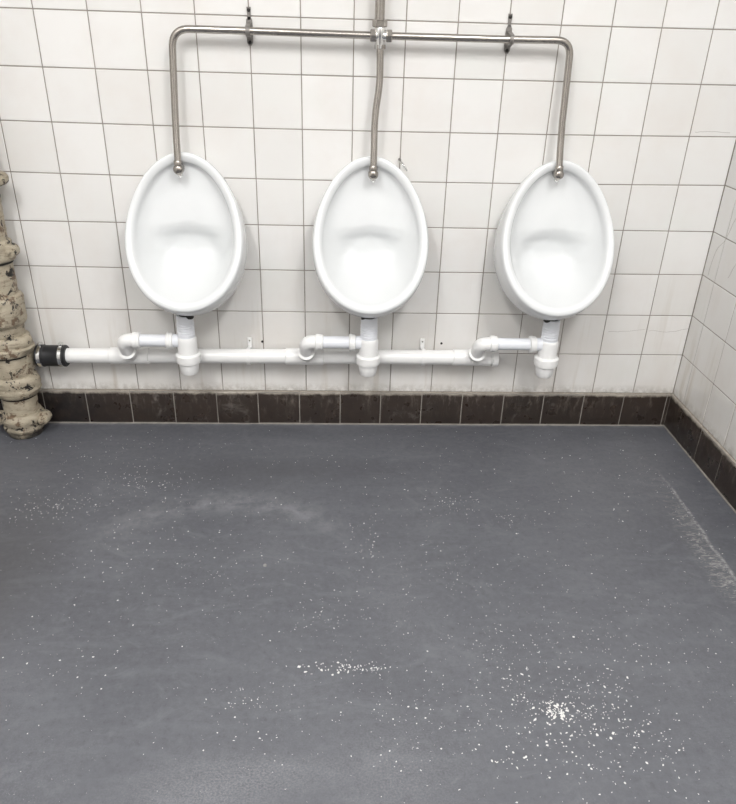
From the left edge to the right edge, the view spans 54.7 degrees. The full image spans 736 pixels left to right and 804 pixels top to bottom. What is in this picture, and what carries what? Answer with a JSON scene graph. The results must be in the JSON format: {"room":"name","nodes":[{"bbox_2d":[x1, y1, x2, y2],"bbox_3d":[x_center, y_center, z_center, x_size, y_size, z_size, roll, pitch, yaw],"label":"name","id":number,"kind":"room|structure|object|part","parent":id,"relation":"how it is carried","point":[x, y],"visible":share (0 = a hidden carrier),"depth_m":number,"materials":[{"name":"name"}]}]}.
{"room":"public restroom","nodes":[
{"label":"public restroom","id":0,"kind":"room"},
{"bbox_2d":[0,423,735,803],"bbox_3d":[-0.150,1.172,0.644,2.948,0.080,4.800,0,27,-3],"label":"floor","id":1,"kind":"structure","parent":0,"point":[62,761],"depth_m":1.78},
{"bbox_2d":[0,171,51,439],"bbox_3d":[-1.175,-1.353,1.786,0.187,3.299,0.168,-21,35,-36],"label":"pipe","id":2,"kind":"object","parent":1,"relation":"on","point":[22,417],"visible":1,"depth_m":2.38,"materials":[{"name":"beige paint"}]},
{"bbox_3d":[-1.202,-0.306,2.333,0.142,0.106,0.150,0,27,-3],"label":"access door","id":3,"kind":"part","parent":2,"relation":"part of","materials":[{"name":"beige paint"}]},
{"bbox_2d":[0,403,51,434],"bbox_3d":[-1.224,0.058,2.527,0.198,0.070,0.142,0,27,-3],"label":"socket","id":4,"kind":"object","parent":2,"relation":"attached to","point":[30,422],"depth_m":2.48,"materials":[{"name":"beige paint"}]},
{"bbox_2d":[2,430,732,803],"bbox_3d":[-0.076,0.537,1.786,2.454,0.001,1.904,0,27,-3],"label":"flakes","id":5,"kind":"object","parent":1,"relation":"on","point":[338,672],"visible":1,"depth_m":1.60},
{"bbox_2d":[0,0,735,393],"bbox_3d":[-0.192,-1.410,1.951,2.948,3.300,0.101,0,27,-3],"label":"wall","id":6,"kind":"structure","parent":0,"point":[85,91],"depth_m":2.23,"materials":[{"name":"tile"}]},
{"bbox_2d":[125,152,246,319],"bbox_3d":[-0.566,-0.500,2.209,0.370,0.508,0.258,0,27,-3],"label":"urinal","id":7,"kind":"object","parent":6,"relation":"attached to","point":[186,236],"visible":0.98,"depth_m":2.22,"materials":[{"name":"white ceramic"}]},
{"bbox_2d":[179,315,193,319],"bbox_3d":[-0.593,-0.287,2.317,0.049,0.028,0.049,0,27,-3],"label":"outlet","id":8,"kind":"object","parent":7,"relation":"attached to","point":[188,317],"depth_m":2.30,"materials":[{"name":"white plastic"}]},
{"bbox_2d":[245,7,252,45],"bbox_3d":[-0.342,-1.072,2.028,0.019,0.099,0.062,0,27,-3],"label":"bracket","id":9,"kind":"object","parent":6,"relation":"attached to","point":[249,23],"visible":0.99,"depth_m":2.04,"materials":[{"name":"metal"}]},
{"bbox_2d":[246,337,251,364],"bbox_3d":[-0.415,-0.174,2.482,0.015,0.082,0.078,0,27,-3],"label":"clip","id":10,"kind":"object","parent":6,"relation":"attached to","point":[249,339],"visible":0.85,"depth_m":2.46,"materials":[{"name":"white plastic"}]},
{"bbox_2d":[65,347,498,366],"bbox_3d":[-0.296,-0.165,2.459,1.511,0.096,0.101,0,27,-3],"label":"pipe","id":11,"kind":"object","parent":6,"relation":"attached to","point":[112,355],"visible":0.81,"depth_m":2.46,"materials":[{"name":"white plastic"}]},
{"bbox_2d":[34,342,69,366],"bbox_3d":[-1.086,-0.163,2.446,0.100,0.088,0.079,0,27,-3],"label":"coupling","id":12,"kind":"object","parent":11,"relation":"attached to","point":[44,355],"visible":0.94,"depth_m":2.42,"materials":[{"name":"black rubber"}]},
{"bbox_2d":[117,315,200,375],"bbox_3d":[-0.700,-0.195,2.367,0.280,0.210,0.083,2,27,0],"label":"trap","id":13,"kind":"object","parent":11,"relation":"attached to","point":[188,356],"visible":0.97,"depth_m":2.34,"materials":[{"name":"white plastic"}]},
{"bbox_2d":[139,332,177,348],"bbox_3d":[-0.703,-0.204,2.356,0.154,0.059,0.058,0,27,-3],"label":"outlet","id":14,"kind":"object","parent":13,"relation":"attached to","point":[169,340],"depth_m":2.34,"materials":[{"name":"white plastic"}]},
{"bbox_2d":[180,364,198,375],"bbox_3d":[-0.604,-0.118,2.404,0.066,0.044,0.066,0,27,-3],"label":"cup","id":15,"kind":"object","parent":13,"relation":"on","point":[186,369],"depth_m":2.38,"materials":[{"name":"white plastic"}]},
{"bbox_2d":[469,320,559,378],"bbox_3d":[0.501,-0.187,2.420,0.305,0.210,0.083,2,27,0],"label":"trap","id":16,"kind":"object","parent":11,"relation":"attached to","point":[545,360],"visible":0.98,"depth_m":2.39,"materials":[{"name":"white plastic"}]},
{"bbox_2d":[498,336,542,352],"bbox_3d":[0.498,-0.196,2.409,0.179,0.059,0.058,0,27,-3],"label":"outlet","id":17,"kind":"object","parent":16,"relation":"attached to","point":[532,344],"depth_m":2.39,"materials":[{"name":"white plastic"}]},
{"bbox_2d":[535,366,553,378],"bbox_3d":[0.610,-0.110,2.458,0.066,0.044,0.066,0,27,-3],"label":"cup","id":18,"kind":"object","parent":16,"relation":"on","point":[545,372],"depth_m":2.43,"materials":[{"name":"white plastic"}]},
{"bbox_2d":[0,389,670,425],"bbox_3d":[-0.236,0.021,2.629,2.738,0.134,0.012,0,27,-3],"label":"baseboard","id":19,"kind":"structure","parent":6,"relation":"attached to","point":[65,405],"depth_m":2.63,"materials":[{"name":"brown tile"}]},
{"bbox_2d":[312,156,428,319],"bbox_3d":[0.008,-0.496,2.234,0.370,0.508,0.258,0,27,-3],"label":"urinal","id":20,"kind":"object","parent":6,"relation":"attached to","point":[370,240],"visible":0.98,"depth_m":2.24,"materials":[{"name":"white ceramic"}]},
{"bbox_2d":[298,318,379,376],"bbox_3d":[-0.097,-0.191,2.394,0.281,0.210,0.083,2,27,0],"label":"trap","id":21,"kind":"object","parent":20,"relation":"attached to","point":[368,357],"visible":0.98,"depth_m":2.37,"materials":[{"name":"white plastic"}]},
{"bbox_2d":[323,334,360,350],"bbox_3d":[-0.100,-0.200,2.382,0.155,0.059,0.058,0,27,-3],"label":"outlet","id":22,"kind":"object","parent":21,"relation":"attached to","point":[352,342],"depth_m":2.36,"materials":[{"name":"white plastic"}]},
{"bbox_2d":[359,366,376,376],"bbox_3d":[0.000,-0.114,2.431,0.066,0.044,0.066,0,27,-3],"label":"cup","id":23,"kind":"object","parent":21,"relation":"on","point":[365,371],"depth_m":2.41,"materials":[{"name":"white plastic"}]},
{"bbox_2d":[169,0,572,181],"bbox_3d":[0.038,-1.751,1.653,1.194,2.406,0.072,0,27,-3],"label":"flush pipework","id":24,"kind":"object","parent":6,"relation":"attached to","point":[379,35],"visible":1,"depth_m":2.04,"materials":[{"name":"metal"}]},
{"bbox_3d":[0.035,-1.049,2.035,0.056,0.029,0.029,0,27,-3],"label":"cross arm","id":25,"kind":"part","parent":24,"relation":"part of","materials":[{"name":"silver metal"}]},
{"bbox_2d":[420,338,425,365],"bbox_3d":[0.194,-0.172,2.508,0.015,0.082,0.078,0,27,-3],"label":"clip","id":26,"kind":"object","parent":6,"relation":"attached to","point":[422,340],"visible":0.88,"depth_m":2.49,"materials":[{"name":"white plastic"}]},
{"bbox_2d":[504,14,514,53],"bbox_3d":[0.414,-1.067,2.061,0.019,0.104,0.062,0,27,-3],"label":"bracket","id":27,"kind":"object","parent":6,"relation":"attached to","point":[507,46],"visible":0.98,"depth_m":2.07,"materials":[{"name":"metal"}]},
{"bbox_2d":[493,160,614,322],"bbox_3d":[0.598,-0.493,2.260,0.370,0.508,0.258,0,27,-3],"label":"urinal","id":28,"kind":"object","parent":6,"relation":"attached to","point":[554,244],"visible":1,"depth_m":2.27,"materials":[{"name":"white ceramic"}]},
{"bbox_2d":[673,144,735,460],"bbox_3d":[1.316,-0.319,-0.070,0.100,3.300,4.800,0,27,-3],"label":"wall","id":29,"kind":"structure","parent":0,"point":[705,385],"depth_m":2.35,"materials":[{"name":"tile"}]},
{"bbox_2d":[663,394,735,512],"bbox_3d":[1.217,1.058,0.710,0.012,0.134,4.476,0,27,-3],"label":"baseboard","id":30,"kind":"structure","parent":29,"relation":"attached to","point":[716,464],"depth_m":2.42,"materials":[{"name":"brown tile"}]}
]}

